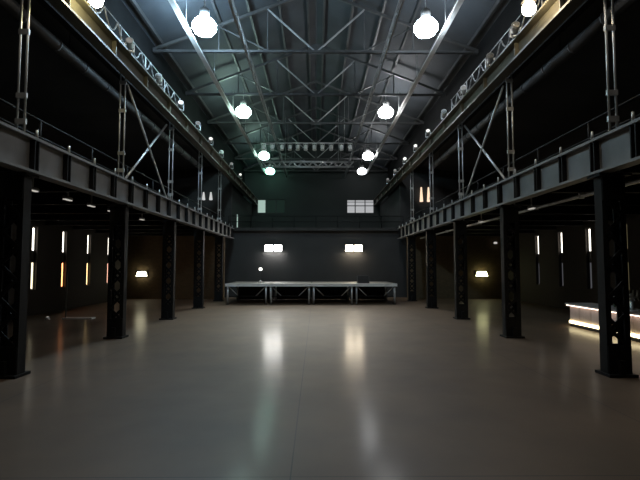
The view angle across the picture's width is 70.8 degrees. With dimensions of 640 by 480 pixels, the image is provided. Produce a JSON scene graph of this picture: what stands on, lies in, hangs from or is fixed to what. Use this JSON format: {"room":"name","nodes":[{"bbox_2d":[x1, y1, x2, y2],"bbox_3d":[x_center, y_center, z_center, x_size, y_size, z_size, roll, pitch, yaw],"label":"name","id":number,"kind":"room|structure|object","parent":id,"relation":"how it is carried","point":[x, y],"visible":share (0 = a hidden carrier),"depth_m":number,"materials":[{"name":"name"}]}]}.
{"room":"event hall","nodes":[
{"label":"event hall","id":0,"kind":"room"},
{"bbox_2d":[0,101,140,315],"bbox_3d":[-17.299,-1.513,25.352,0.507,11.745,65.250,0,-3,-1],"label":"wall","id":1,"kind":"structure","parent":0,"point":[48,295],"depth_m":30.10,"materials":[{"name":"brick"}]},
{"bbox_2d":[30,227,35,289],"bbox_3d":[-17.263,1.088,26.872,0.145,3.770,0.507,0,-3,-1],"label":"window","id":2,"kind":"structure","parent":1,"relation":"in","point":[34,228],"depth_m":27.00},
{"bbox_2d":[61,231,64,286],"bbox_3d":[-17.291,1.272,30.056,0.145,3.770,0.507,0,-3,-1],"label":"window","id":3,"kind":"structure","parent":1,"relation":"in","point":[63,245],"depth_m":30.21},
{"bbox_2d":[86,234,88,284],"bbox_3d":[-17.320,1.460,33.313,0.145,3.770,0.507,0,-3,-1],"label":"window","id":4,"kind":"structure","parent":1,"relation":"in","point":[88,234],"depth_m":33.49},
{"bbox_2d":[0,0,210,174],"bbox_3d":[-13.493,-7.844,25.751,7.975,1.232,65.250,0,-3,-1],"label":"ceiling","id":5,"kind":"structure","parent":0,"point":[60,96],"depth_m":24.78,"materials":[{"name":"black paint"}]},
{"bbox_2d":[0,0,202,169],"bbox_3d":[-10.369,-7.537,25.035,0.522,1.204,29.000,0,-3,-1],"label":"air duct","id":6,"kind":"object","parent":5,"relation":"hanging from","point":[12,7],"visible":0.88,"depth_m":19.14,"materials":[{"name":"metal"}]},
{"bbox_2d":[36,0,244,195],"bbox_3d":[-9.650,-9.376,25.874,0.290,3.582,65.250,0,-3,-1],"label":"wall","id":7,"kind":"structure","parent":0,"point":[193,112],"depth_m":25.53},
{"bbox_2d":[127,236,224,298],"bbox_3d":[-12.826,2.188,39.884,8.700,6.032,0.362,0,-3,-1],"label":"wall","id":8,"kind":"structure","parent":0,"point":[144,252],"depth_m":39.69,"materials":[{"name":"brick"}]},
{"bbox_2d":[136,271,147,276],"bbox_3d":[-15.651,2.980,39.509,1.044,0.522,0.232,0,-3,-1],"label":"wall lamp","id":9,"kind":"object","parent":8,"relation":"attached to","point":[138,273],"visible":1,"depth_m":39.40,"materials":[{"name":"paint"}]},
{"bbox_2d":[141,167,232,226],"bbox_3d":[-12.854,-4.062,43.440,8.700,6.018,0.362,0,-3,-1],"label":"wall","id":10,"kind":"structure","parent":0,"point":[185,182],"depth_m":43.32,"materials":[{"name":"black paint"}]},
{"bbox_2d":[232,186,251,227],"bbox_3d":[-8.897,-2.775,50.881,0.362,4.306,14.572,0,-3,-1],"label":"wall","id":11,"kind":"structure","parent":0,"point":[241,206],"depth_m":49.25,"materials":[{"name":"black paint"}]},
{"bbox_2d":[224,231,406,296],"bbox_3d":[-0.376,2.257,42.206,33.640,6.162,0.435,0,-3,-1],"label":"wall","id":12,"kind":"structure","parent":0,"point":[305,256],"depth_m":42.02,"materials":[{"name":"grey paint"}]},
{"bbox_2d":[265,245,281,250],"bbox_3d":[-4.316,0.744,41.773,1.595,0.551,0.522,0,-3,-1],"label":"wall lamp","id":13,"kind":"object","parent":12,"relation":"attached to","point":[267,247],"visible":1,"depth_m":41.51,"materials":[{"name":"paint"}]},
{"bbox_2d":[345,245,362,250],"bbox_3d":[3.137,0.747,41.839,1.595,0.551,0.522,0,-3,-1],"label":"floodlight","id":14,"kind":"object","parent":12,"relation":"attached to","point":[347,247],"visible":1,"depth_m":41.59,"materials":[{"name":"paint"}]},
{"bbox_2d":[243,144,388,227],"bbox_3d":[-0.518,-3.487,58.551,34.800,19.517,0.508,0,-3,-1],"label":"wall","id":15,"kind":"structure","parent":0,"point":[308,196],"depth_m":58.46,"materials":[{"name":"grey paint"}]},
{"bbox_2d":[257,199,284,212],"bbox_3d":[-6.318,-4.356,58.469,3.625,1.812,0.174,0,-3,-1],"label":"window","id":16,"kind":"structure","parent":15,"relation":"in","point":[264,205],"depth_m":58.44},
{"bbox_2d":[347,200,373,212],"bbox_3d":[5.246,-4.350,58.571,3.552,1.812,0.174,0,-3,-1],"label":"window","id":17,"kind":"structure","parent":15,"relation":"in","point":[353,206],"depth_m":58.54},
{"bbox_2d":[233,228,398,230],"bbox_3d":[-0.443,-0.531,49.883,33.640,0.290,16.458,0,-3,-1],"label":"floor","id":18,"kind":"structure","parent":0,"point":[234,229],"depth_m":41.67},
{"bbox_2d":[228,216,403,227],"bbox_3d":[-0.371,-1.701,41.854,16.304,1.119,0.064,0,-3,-1],"label":"gallery railing","id":19,"kind":"object","parent":18,"relation":"on","point":[250,221],"visible":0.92,"depth_m":41.82,"materials":[{"name":"metal"}]},
{"bbox_2d":[122,0,510,167],"bbox_3d":[-0.226,-13.041,26.170,19.575,4.002,65.250,0,-3,-1],"label":"ceiling","id":20,"kind":"structure","parent":0,"point":[158,19],"depth_m":31.16,"materials":[{"name":"metal"}]},
{"bbox_2d":[192,0,215,37],"bbox_3d":[-5.702,-11.512,22.256,1.160,2.760,1.160,0,-3,-1],"label":"lamp","id":21,"kind":"object","parent":20,"relation":"hanging from","point":[203,25],"visible":1,"depth_m":21.92,"materials":[{"name":"glass"}]},
{"bbox_2d":[192,16,215,37],"bbox_3d":[-5.702,-10.540,22.200,1.160,0.812,1.160,0,-3,-1],"label":"diffuser","id":22,"kind":"object","parent":21,"relation":"attached to","point":[203,26],"depth_m":21.83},
{"bbox_2d":[168,0,265,173],"bbox_3d":[-6.750,-11.397,25.944,0.261,1.912,65.105,0,-3,-1],"label":"cable tray","id":23,"kind":"object","parent":20,"relation":"hanging from","point":[173,3],"visible":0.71,"depth_m":26.93,"materials":[{"name":"paint"}]},
{"bbox_2d":[236,84,250,117],"bbox_3d":[-5.884,-10.787,34.559,1.160,2.732,1.160,0,-3,-1],"label":"lamp","id":24,"kind":"object","parent":20,"relation":"hanging from","point":[242,111],"visible":0.98,"depth_m":34.22,"materials":[{"name":"glass"}]},
{"bbox_2d":[236,106,250,117],"bbox_3d":[-5.884,-9.829,34.503,1.160,0.812,1.160,0,-3,-1],"label":"diffuser","id":25,"kind":"object","parent":24,"relation":"attached to","point":[242,111],"depth_m":34.10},
{"bbox_2d":[259,147,268,159],"bbox_3d":[-6.007,-9.993,48.310,1.160,2.732,1.160,0,-3,-1],"label":"lamp","id":26,"kind":"object","parent":20,"relation":"hanging from","point":[263,155],"visible":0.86,"depth_m":47.86,"materials":[{"name":"glass"}]},
{"bbox_2d":[259,152,268,159],"bbox_3d":[-6.007,-9.034,48.255,1.160,0.812,1.160,0,-3,-1],"label":"diffuser","id":27,"kind":"object","parent":26,"relation":"attached to","point":[262,155],"depth_m":47.83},
{"bbox_2d":[265,164,274,174],"bbox_3d":[-6.222,-9.513,56.124,1.160,2.675,1.160,0,-3,-1],"label":"lamp","id":28,"kind":"object","parent":20,"relation":"hanging from","point":[270,171],"visible":0.73,"depth_m":55.70,"materials":[{"name":"grey paint"}]},
{"bbox_2d":[265,168,274,174],"bbox_3d":[-6.222,-8.583,56.070,1.160,0.812,1.160,0,-3,-1],"label":"diffuser","id":29,"kind":"object","parent":28,"relation":"attached to","point":[270,171],"depth_m":55.65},
{"bbox_2d":[260,100,351,143],"bbox_3d":[-1.231,-10.868,41.286,8.410,4.090,0.102,0,-3,-1],"label":"bar","id":30,"kind":"object","parent":20,"relation":"hanging from","point":[344,100],"visible":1,"depth_m":41.17,"materials":[{"name":"metal"}]},
{"bbox_2d":[262,109,353,167],"bbox_3d":[-1.179,-9.976,43.559,8.881,5.950,0.580,0,-3,-1],"label":"lighting truss","id":31,"kind":"object","parent":20,"relation":"hanging from","point":[338,161],"visible":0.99,"depth_m":43.53,"materials":[{"name":"metal"}]},
{"bbox_2d":[185,44,445,96],"bbox_3d":[-0.278,-12.070,31.996,18.467,3.838,0.188,0,-3,-1],"label":"roof truss","id":32,"kind":"object","parent":20,"relation":"attached to","point":[313,93],"visible":0.84,"depth_m":31.89,"materials":[{"name":"metal"}]},
{"bbox_2d":[228,0,286,176],"bbox_3d":[-4.072,-9.770,34.589,0.087,0.602,47.705,0,-3,-1],"label":"girder","id":33,"kind":"object","parent":32,"relation":"attached to","point":[243,40],"visible":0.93,"depth_m":26.31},
{"bbox_2d":[345,0,403,176],"bbox_3d":[3.467,-9.766,34.656,0.087,0.602,47.705,0,-3,-1],"label":"girder","id":34,"kind":"object","parent":32,"relation":"attached to","point":[394,22],"visible":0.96,"depth_m":26.48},
{"bbox_2d":[234,127,396,159],"bbox_3d":[-0.449,-10.966,51.103,18.467,3.838,0.188,0,-3,-1],"label":"roof truss","id":35,"kind":"object","parent":20,"relation":"attached to","point":[292,136],"visible":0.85,"depth_m":51.03,"materials":[{"name":"metal"}]},
{"bbox_2d":[243,144,387,171],"bbox_3d":[-0.505,-10.598,57.472,18.467,3.838,0.188,0,-3,-1],"label":"roof truss","id":36,"kind":"object","parent":20,"relation":"attached to","point":[314,169],"visible":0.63,"depth_m":57.37,"materials":[{"name":"metal"}]},
{"bbox_2d":[153,0,478,54],"bbox_3d":[-0.221,-12.438,25.627,18.467,3.838,0.188,0,-3,-1],"label":"roof truss","id":37,"kind":"object","parent":20,"relation":"attached to","point":[313,50],"visible":0.9,"depth_m":25.53,"materials":[{"name":"metal"}]},
{"bbox_2d":[207,80,424,124],"bbox_3d":[-0.335,-11.702,38.365,18.467,3.838,0.188,0,-3,-1],"label":"roof truss","id":38,"kind":"object","parent":20,"relation":"attached to","point":[313,121],"visible":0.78,"depth_m":38.25,"materials":[{"name":"metal"}]},
{"bbox_2d":[223,107,408,144],"bbox_3d":[-0.392,-11.334,44.734,18.467,3.838,0.188,0,-3,-1],"label":"roof truss","id":39,"kind":"object","parent":20,"relation":"attached to","point":[292,116],"visible":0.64,"depth_m":44.67,"materials":[{"name":"metal"}]},
{"bbox_2d":[357,164,366,174],"bbox_3d":[5.233,-9.507,56.226,1.160,2.675,1.160,0,-3,-1],"label":"lamp","id":40,"kind":"object","parent":20,"relation":"hanging from","point":[361,171],"visible":0.98,"depth_m":55.84,"materials":[{"name":"grey paint"}]},
{"bbox_2d":[357,168,366,174],"bbox_3d":[5.233,-8.577,56.172,1.160,0.812,1.160,0,-3,-1],"label":"diffuser","id":41,"kind":"object","parent":40,"relation":"attached to","point":[361,171],"depth_m":55.77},
{"bbox_2d":[363,147,372,159],"bbox_3d":[5.158,-9.987,48.410,1.160,2.732,1.160,0,-3,-1],"label":"lamp","id":42,"kind":"object","parent":20,"relation":"hanging from","point":[367,155],"visible":0.96,"depth_m":47.98,"materials":[{"name":"glass"}]},
{"bbox_2d":[363,152,372,159],"bbox_3d":[5.158,-9.029,48.354,1.160,0.812,1.160,0,-3,-1],"label":"diffuser","id":43,"kind":"object","parent":42,"relation":"attached to","point":[367,155],"depth_m":47.95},
{"bbox_2d":[378,81,392,117],"bbox_3d":[5.063,-10.824,34.658,1.160,2.817,1.160,0,-3,-1],"label":"lamp","id":44,"kind":"object","parent":20,"relation":"hanging from","point":[385,111],"visible":1,"depth_m":34.28,"materials":[{"name":"glass"}]},
{"bbox_2d":[378,106,392,117],"bbox_3d":[5.063,-9.823,34.601,1.160,0.812,1.160,0,-3,-1],"label":"diffuser","id":45,"kind":"object","parent":44,"relation":"attached to","point":[385,111],"depth_m":34.20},
{"bbox_2d":[366,0,463,173],"bbox_3d":[6.300,-11.391,26.060,0.261,1.912,65.105,0,-3,-1],"label":"cable tray","id":46,"kind":"object","parent":20,"relation":"hanging from","point":[458,4],"visible":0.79,"depth_m":26.73,"materials":[{"name":"paint"}]},
{"bbox_2d":[414,0,437,37],"bbox_3d":[5.245,-11.521,22.354,1.160,2.789,1.160,0,-3,-1],"label":"lamp","id":47,"kind":"object","parent":20,"relation":"hanging from","point":[426,26],"visible":1,"depth_m":22.00,"materials":[{"name":"glass"}]},
{"bbox_2d":[414,17,437,37],"bbox_3d":[5.245,-10.534,22.297,1.160,0.812,1.160,0,-3,-1],"label":"diffuser","id":48,"kind":"object","parent":47,"relation":"attached to","point":[425,27],"depth_m":21.93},
{"bbox_2d":[0,297,639,479],"bbox_3d":[-0.226,4.504,25.156,35.380,0.290,66.120,0,-3,-1],"label":"floor","id":49,"kind":"structure","parent":0,"point":[241,389],"depth_m":9.79,"materials":[{"name":"concrete"}]},
{"bbox_2d":[0,0,38,378],"bbox_3d":[-8.198,-2.375,12.192,0.870,11.948,0.638,0,-3,-1],"label":"steel column","id":50,"kind":"structure","parent":49,"relation":"on","point":[14,186],"depth_m":11.94,"materials":[{"name":"metal"}]},
{"bbox_2d":[62,265,95,318],"bbox_3d":[-13.273,2.852,24.845,1.624,2.972,0.464,0,-3,-1],"label":"pole stand","id":51,"kind":"object","parent":49,"relation":"on","point":[65,317],"visible":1,"depth_m":24.76,"materials":[{"name":"grey paint"}]},
{"bbox_2d":[103,73,132,338],"bbox_3d":[-8.255,-2.007,18.561,0.870,11.948,0.638,0,-3,-1],"label":"steel column","id":52,"kind":"structure","parent":49,"relation":"on","point":[116,324],"depth_m":18.29,"materials":[{"name":"metal"}]},
{"bbox_2d":[0,121,233,238],"bbox_3d":[-7.894,-2.015,18.667,0.377,1.189,45.878,0,-3,-1],"label":"girder","id":53,"kind":"object","parent":52,"relation":"on","point":[20,151],"visible":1,"depth_m":14.97,"materials":[{"name":"metal"}]},
{"bbox_2d":[127,84,166,196],"bbox_3d":[-8.269,-4.356,21.892,0.102,4.372,5.572,0,-3,-1],"label":"brace","id":54,"kind":"object","parent":52,"relation":"attached to","point":[128,87],"visible":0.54,"depth_m":21.27,"materials":[{"name":"metal"}]},
{"bbox_2d":[159,121,178,319],"bbox_3d":[-8.312,-1.639,24.930,0.870,11.948,0.638,0,-3,-1],"label":"steel column","id":55,"kind":"structure","parent":49,"relation":"on","point":[169,226],"depth_m":24.65,"materials":[{"name":"metal"}]},
{"bbox_2d":[47,0,257,204],"bbox_3d":[-7.940,-6.806,25.741,0.522,0.841,65.250,0,-3,-1],"label":"girder","id":56,"kind":"object","parent":55,"relation":"attached to","point":[78,13],"visible":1,"depth_m":19.07,"materials":[{"name":"metal"}]},
{"bbox_2d":[89,0,103,7],"bbox_3d":[-7.285,-7.845,14.187,0.928,0.993,0.464,0,-3,-1],"label":"lamp","id":57,"kind":"object","parent":56,"relation":"on","point":[95,3],"visible":1,"depth_m":14.09,"materials":[{"name":"glass"}]},
{"bbox_2d":[125,37,134,52],"bbox_3d":[-7.654,-7.832,18.105,0.362,0.551,0.431,1,-3,-18],"label":"floodlight","id":58,"kind":"object","parent":56,"relation":"on","point":[129,41],"visible":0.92,"depth_m":18.01,"materials":[{"name":"metal"}]},
{"bbox_2d":[87,0,180,104],"bbox_3d":[-7.994,-8.009,19.419,0.120,1.055,13.102,0,-3,-1],"label":"truss","id":59,"kind":"object","parent":56,"relation":"on","point":[103,7],"visible":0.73,"depth_m":19.42,"materials":[{"name":"metal"}]},
{"bbox_2d":[155,73,162,85],"bbox_3d":[-7.683,-7.640,21.434,0.362,0.551,0.431,1,-3,-18],"label":"floodlight","id":60,"kind":"object","parent":56,"relation":"on","point":[159,78],"visible":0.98,"depth_m":21.34,"materials":[{"name":"metal"}]},
{"bbox_2d":[192,151,206,308],"bbox_3d":[-8.369,-1.271,31.300,0.870,11.948,0.638,0,-3,-1],"label":"steel column","id":61,"kind":"structure","parent":49,"relation":"on","point":[199,235],"depth_m":31.03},
{"bbox_2d":[213,170,224,300],"bbox_3d":[-8.426,-0.902,37.669,0.870,11.948,0.638,0,-3,-1],"label":"steel column","id":62,"kind":"structure","parent":49,"relation":"on","point":[218,295],"depth_m":37.40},
{"bbox_2d":[225,282,273,303],"bbox_3d":[-5.575,4.226,36.439,3.248,1.566,4.959,0,-3,-1],"label":"deck","id":63,"kind":"object","parent":49,"relation":"on","point":[245,290],"visible":0.84,"depth_m":38.56,"materials":[{"name":"paint"}]},
{"bbox_2d":[268,282,311,303],"bbox_3d":[-2.313,4.228,36.468,3.248,1.566,4.959,0,-3,-1],"label":"deck","id":64,"kind":"object","parent":49,"relation":"on","point":[282,290],"visible":1,"depth_m":38.61,"materials":[{"name":"paint"}]},
{"bbox_2d":[311,282,353,303],"bbox_3d":[0.950,4.229,36.497,3.248,1.566,4.959,0,-3,-1],"label":"deck","id":65,"kind":"object","parent":49,"relation":"on","point":[320,290],"visible":0.99,"depth_m":38.65,"materials":[{"name":"paint"}]},
{"bbox_2d":[350,282,396,303],"bbox_3d":[4.212,4.231,36.526,3.248,1.566,4.959,0,-3,-1],"label":"deck","id":66,"kind":"object","parent":49,"relation":"on","point":[371,290],"visible":0.84,"depth_m":38.89,"materials":[{"name":"paint"}]},
{"bbox_2d":[357,275,368,282],"bbox_3d":[3.382,3.082,35.310,0.928,0.605,0.661,0,-3,-1],"label":"stage monitor","id":67,"kind":"object","parent":66,"relation":"on","point":[360,278],"visible":0.95,"depth_m":35.17,"materials":[{"name":"paint"}]},
{"bbox_2d":[406,172,416,300],"bbox_3d":[7.669,-0.894,37.812,0.870,11.948,0.638,0,-3,-1],"label":"steel column","id":68,"kind":"structure","parent":49,"relation":"on","point":[411,240],"depth_m":37.52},
{"bbox_2d":[423,151,437,307],"bbox_3d":[7.726,-1.262,31.443,0.870,11.948,0.638,0,-3,-1],"label":"steel column","id":69,"kind":"structure","parent":49,"relation":"on","point":[430,234],"depth_m":31.17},
{"bbox_2d":[451,122,469,319],"bbox_3d":[7.782,-1.630,25.074,0.870,11.948,0.638,0,-3,-1],"label":"steel column","id":70,"kind":"structure","parent":49,"relation":"on","point":[459,227],"depth_m":24.79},
{"bbox_2d":[374,0,584,204],"bbox_3d":[7.488,-6.798,25.878,0.522,0.841,65.250,0,-3,-1],"label":"girder","id":71,"kind":"object","parent":70,"relation":"attached to","point":[552,13],"visible":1,"depth_m":19.05,"materials":[{"name":"metal"}]},
{"bbox_2d":[486,53,493,66],"bbox_3d":[7.328,-7.758,19.396,0.362,0.551,0.431,-1,-3,17],"label":"floodlight","id":72,"kind":"object","parent":71,"relation":"on","point":[489,55],"visible":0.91,"depth_m":19.28,"materials":[{"name":"metal"}]},
{"bbox_2d":[451,0,542,109],"bbox_3d":[7.655,-8.001,19.558,0.120,1.055,13.102,0,-3,-1],"label":"truss","id":73,"kind":"object","parent":71,"relation":"on","point":[501,41],"visible":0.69,"depth_m":20.13,"materials":[{"name":"metal"}]},
{"bbox_2d":[510,21,520,38],"bbox_3d":[7.350,-7.900,16.935,0.362,0.551,0.431,-1,-3,17],"label":"floodlight","id":74,"kind":"object","parent":71,"relation":"on","point":[515,25],"visible":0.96,"depth_m":16.84,"materials":[{"name":"metal"}]},
{"bbox_2d":[521,0,545,15],"bbox_3d":[7.037,-7.816,14.676,0.928,0.993,0.464,0,-3,-1],"label":"lamp","id":75,"kind":"object","parent":71,"relation":"on","point":[529,7],"visible":0.96,"depth_m":14.55,"materials":[{"name":"glass"}]},
{"bbox_2d":[496,73,524,337],"bbox_3d":[7.839,-1.998,18.704,0.870,11.948,0.638,0,-3,-1],"label":"steel column","id":76,"kind":"structure","parent":49,"relation":"on","point":[509,214],"depth_m":18.44,"materials":[{"name":"metal"}]},
{"bbox_2d":[464,85,503,197],"bbox_3d":[7.883,-4.348,22.036,0.102,4.372,5.572,0,-3,-1],"label":"brace","id":77,"kind":"object","parent":76,"relation":"attached to","point":[502,88],"visible":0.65,"depth_m":21.38,"materials":[{"name":"metal"}]},
{"bbox_2d":[397,112,639,238],"bbox_3d":[7.563,-2.007,18.804,0.377,1.189,45.878,0,-3,-1],"label":"girder","id":78,"kind":"object","parent":76,"relation":"on","point":[617,149],"visible":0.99,"depth_m":14.59,"materials":[{"name":"metal"}]},
{"bbox_2d":[565,303,639,341],"bbox_3d":[12.730,3.341,17.103,1.348,1.102,9.947,0,-3,-1],"label":"bar counter","id":79,"kind":"object","parent":49,"relation":"on","point":[585,316],"depth_m":20.18,"materials":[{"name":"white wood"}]},
{"bbox_2d":[565,303,639,315],"bbox_3d":[12.730,2.834,17.133,1.348,0.087,9.947,0,-3,-1],"label":"countertop","id":80,"kind":"structure","parent":79,"relation":"on","point":[636,312],"depth_m":20.08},
{"bbox_2d":[629,290,638,309],"bbox_3d":[12.813,2.458,18.468,0.412,0.819,0.336,0,-3,-1],"label":"tap","id":81,"kind":"object","parent":79,"relation":"on","point":[631,295],"visible":0.82,"depth_m":18.42,"materials":[{"name":"metal"}]},
{"bbox_2d":[587,0,638,377],"bbox_3d":[7.896,-2.366,12.335,0.870,11.948,0.638,0,-3,-1],"label":"steel column","id":82,"kind":"structure","parent":49,"relation":"on","point":[609,188],"depth_m":12.07,"materials":[{"name":"metal"}]},
{"bbox_2d":[380,187,399,227],"bbox_3d":[7.995,-2.767,51.032,0.362,4.306,14.572,0,-3,-1],"label":"wall","id":83,"kind":"structure","parent":0,"point":[390,208],"depth_m":49.27,"materials":[{"name":"black paint"}]},
{"bbox_2d":[399,167,489,226],"bbox_3d":[12.085,-4.049,43.662,8.700,6.018,0.362,0,-3,-1],"label":"wall","id":84,"kind":"structure","parent":0,"point":[445,182],"depth_m":43.53,"materials":[{"name":"black paint"}]},
{"bbox_2d":[406,236,501,298],"bbox_3d":[12.113,2.201,40.105,8.700,6.032,0.362,0,-3,-1],"label":"wall","id":85,"kind":"structure","parent":0,"point":[482,255],"depth_m":39.91,"materials":[{"name":"paint"}]},
{"bbox_2d":[475,271,487,276],"bbox_3d":[14.291,2.995,39.775,1.160,0.522,0.232,0,-3,-1],"label":"wall lamp","id":86,"kind":"object","parent":85,"relation":"attached to","point":[477,273],"visible":1,"depth_m":39.67,"materials":[{"name":"paint"}]},
{"bbox_2d":[387,0,595,195],"bbox_3d":[9.199,-9.367,26.042,0.290,3.582,65.250,0,-3,-1],"label":"wall","id":87,"kind":"structure","parent":0,"point":[513,10],"depth_m":25.61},
{"bbox_2d":[421,0,639,175],"bbox_3d":[13.041,-7.830,25.987,7.975,1.232,65.250,0,-3,-1],"label":"ceiling","id":88,"kind":"structure","parent":0,"point":[573,94],"depth_m":24.33,"materials":[{"name":"black paint"}]},
{"bbox_2d":[430,0,638,170],"bbox_3d":[9.930,-7.526,25.215,0.522,1.204,29.000,0,-3,-1],"label":"air duct","id":89,"kind":"object","parent":88,"relation":"hanging from","point":[620,6],"visible":0.84,"depth_m":19.13,"materials":[{"name":"metal"}]},
{"bbox_2d":[489,97,639,309],"bbox_3d":[16.847,-1.495,25.655,0.507,11.745,65.250,0,-3,-1],"label":"wall","id":90,"kind":"structure","parent":0,"point":[550,292],"depth_m":30.09,"materials":[{"name":"brick"}]},
{"bbox_2d":[537,235,539,284],"bbox_3d":[16.719,1.511,34.195,0.145,3.770,0.507,0,-3,-1],"label":"window","id":91,"kind":"structure","parent":90,"relation":"in","point":[537,235],"depth_m":34.39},
{"bbox_2d":[560,232,563,286],"bbox_3d":[16.748,1.323,30.938,0.145,3.770,0.507,0,-3,-1],"label":"window","id":92,"kind":"structure","parent":90,"relation":"in","point":[561,253],"depth_m":31.08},
{"bbox_2d":[587,228,591,288],"bbox_3d":[16.776,1.139,27.753,0.145,3.770,0.507,0,-3,-1],"label":"window","id":93,"kind":"structure","parent":90,"relation":"in","point":[588,229],"depth_m":27.89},
{"bbox_3d":[-12.622,-2.274,17.194,8.700,0.261,48.792,0,-3,-1],"label":"floor","id":94,"kind":"structure","parent":0,"visible":0},
{"bbox_2d":[32,178,79,192],"bbox_3d":[-12.606,-1.947,15.324,8.700,0.609,0.261,0,-3,-1],"label":"beam","id":95,"kind":"structure","parent":94,"relation":"attached to","point":[44,186],"depth_m":15.33,"materials":[{"name":"metal"}]},
{"bbox_2d":[13,192,119,204],"bbox_3d":[-12.634,-1.763,18.508,8.700,0.609,0.261,0,-3,-1],"label":"beam","id":96,"kind":"structure","parent":94,"relation":"attached to","point":[38,198],"depth_m":18.50,"materials":[{"name":"metal"}]},
{"bbox_2d":[13,204,148,213],"bbox_3d":[-12.662,-1.579,21.693,8.700,0.609,0.261,0,-3,-1],"label":"beam","id":97,"kind":"structure","parent":94,"relation":"attached to","point":[35,209],"depth_m":21.67,"materials":[{"name":"metal"}]},
{"bbox_2d":[30,213,168,220],"bbox_3d":[-12.691,-1.395,24.877,8.700,0.609,0.261,0,-3,-1],"label":"beam","id":98,"kind":"structure","parent":94,"relation":"attached to","point":[99,217],"depth_m":24.85,"materials":[{"name":"metal"}]},
{"bbox_2d":[0,98,223,222],"bbox_3d":[-8.647,-2.875,18.637,0.064,1.105,45.733,0,-3,-1],"label":"gallery railing","id":99,"kind":"object","parent":94,"relation":"on","point":[2,100],"visible":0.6,"depth_m":16.32,"materials":[{"name":"metal"}]},
{"bbox_2d":[46,220,185,225],"bbox_3d":[-12.719,-1.211,28.062,8.700,0.609,0.261,0,-3,-1],"label":"beam","id":100,"kind":"structure","parent":94,"relation":"attached to","point":[48,222],"depth_m":28.04,"materials":[{"name":"metal"}]},
{"bbox_2d":[73,225,199,229],"bbox_3d":[-12.748,-1.027,31.247,8.700,0.609,0.261,0,-3,-1],"label":"beam","id":101,"kind":"structure","parent":94,"relation":"attached to","point":[186,227],"depth_m":31.20,"materials":[{"name":"metal"}]},
{"bbox_2d":[125,124,166,178],"bbox_3d":[-8.414,-4.356,21.891,0.102,4.372,5.572,0,-3,-1],"label":"brace","id":102,"kind":"object","parent":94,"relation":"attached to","point":[165,126],"visible":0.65,"depth_m":21.47,"materials":[{"name":"metal"}]},
{"bbox_2d":[95,230,209,232],"bbox_3d":[-12.776,-0.843,34.431,8.700,0.609,0.261,0,-3,-1],"label":"beam","id":103,"kind":"structure","parent":94,"relation":"attached to","point":[97,231],"depth_m":34.39,"materials":[{"name":"metal"}]},
{"bbox_2d":[117,233,218,235],"bbox_3d":[-12.804,-0.659,37.616,8.700,0.609,0.261,0,-3,-1],"label":"beam","id":104,"kind":"structure","parent":94,"relation":"attached to","point":[129,234],"depth_m":37.57,"materials":[{"name":"metal"}]},
{"bbox_3d":[12.317,-2.262,17.416,8.700,0.261,48.792,0,-3,-1],"label":"floor","id":105,"kind":"structure","parent":0,"visible":0},
{"bbox_2d":[414,233,511,235],"bbox_3d":[12.135,-0.646,37.837,8.700,0.609,0.261,0,-3,-1],"label":"beam","id":106,"kind":"structure","parent":105,"relation":"attached to","point":[419,234],"depth_m":37.80,"materials":[{"name":"metal"}]},
{"bbox_2d":[422,230,533,232],"bbox_3d":[12.163,-0.830,34.653,8.700,0.609,0.261,0,-3,-1],"label":"beam","id":107,"kind":"structure","parent":105,"relation":"attached to","point":[438,231],"depth_m":34.63,"materials":[{"name":"metal"}]},
{"bbox_2d":[464,125,505,178],"bbox_3d":[8.028,-4.348,22.037,0.102,4.372,5.572,0,-3,-1],"label":"brace","id":108,"kind":"object","parent":105,"relation":"attached to","point":[466,128],"visible":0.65,"depth_m":21.62,"materials":[{"name":"metal"}]},
{"bbox_2d":[432,225,556,229],"bbox_3d":[12.191,-1.014,31.468,8.700,0.609,0.261,0,-3,-1],"label":"beam","id":109,"kind":"structure","parent":105,"relation":"attached to","point":[444,227],"depth_m":31.44,"materials":[{"name":"metal"}]},
{"bbox_2d":[445,221,584,225],"bbox_3d":[12.220,-1.198,28.284,8.700,0.609,0.261,0,-3,-1],"label":"beam","id":110,"kind":"structure","parent":105,"relation":"attached to","point":[490,223],"depth_m":28.26,"materials":[{"name":"metal"}]},
{"bbox_2d":[407,94,639,223],"bbox_3d":[8.317,-2.866,18.788,0.064,1.105,45.733,0,-3,-1],"label":"gallery railing","id":111,"kind":"object","parent":105,"relation":"on","point":[637,96],"visible":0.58,"depth_m":16.25,"materials":[{"name":"metal"}]},
{"bbox_2d":[461,214,612,220],"bbox_3d":[12.248,-1.382,25.099,8.700,0.609,0.261,0,-3,-1],"label":"beam","id":112,"kind":"structure","parent":105,"relation":"attached to","point":[522,217],"depth_m":25.07,"materials":[{"name":"metal"}]},
{"bbox_2d":[482,206,639,213],"bbox_3d":[12.277,-1.566,21.915,8.700,0.609,0.261,0,-3,-1],"label":"beam","id":113,"kind":"structure","parent":105,"relation":"attached to","point":[550,209],"depth_m":21.89,"materials":[{"name":"metal"}]},
{"bbox_2d":[420,178,639,238],"bbox_3d":[8.940,-1.144,22.056,0.174,0.188,37.946,0,-3,-1],"label":"conduit pipe","id":114,"kind":"object","parent":113,"relation":"attached to","point":[580,195],"visible":0.5,"depth_m":17.13,"materials":[{"name":"metal"}]},
{"bbox_2d":[511,192,639,205],"bbox_3d":[12.305,-1.750,18.730,8.700,0.609,0.261,0,-3,-1],"label":"beam","id":115,"kind":"structure","parent":105,"relation":"attached to","point":[632,199],"depth_m":18.69,"materials":[{"name":"metal"}]},
{"bbox_2d":[550,175,639,192],"bbox_3d":[12.333,-1.934,15.545,8.700,0.609,0.261,0,-3,-1],"label":"beam","id":116,"kind":"structure","parent":105,"relation":"attached to","point":[586,186],"depth_m":15.49,"materials":[{"name":"metal"}]},
{"bbox_2d":[613,164,639,174],"bbox_3d":[12.362,-2.118,12.361,8.700,0.609,0.261,0,-3,-1],"label":"beam","id":117,"kind":"structure","parent":105,"relation":"attached to","point":[635,170],"depth_m":12.30,"materials":[{"name":"metal"}]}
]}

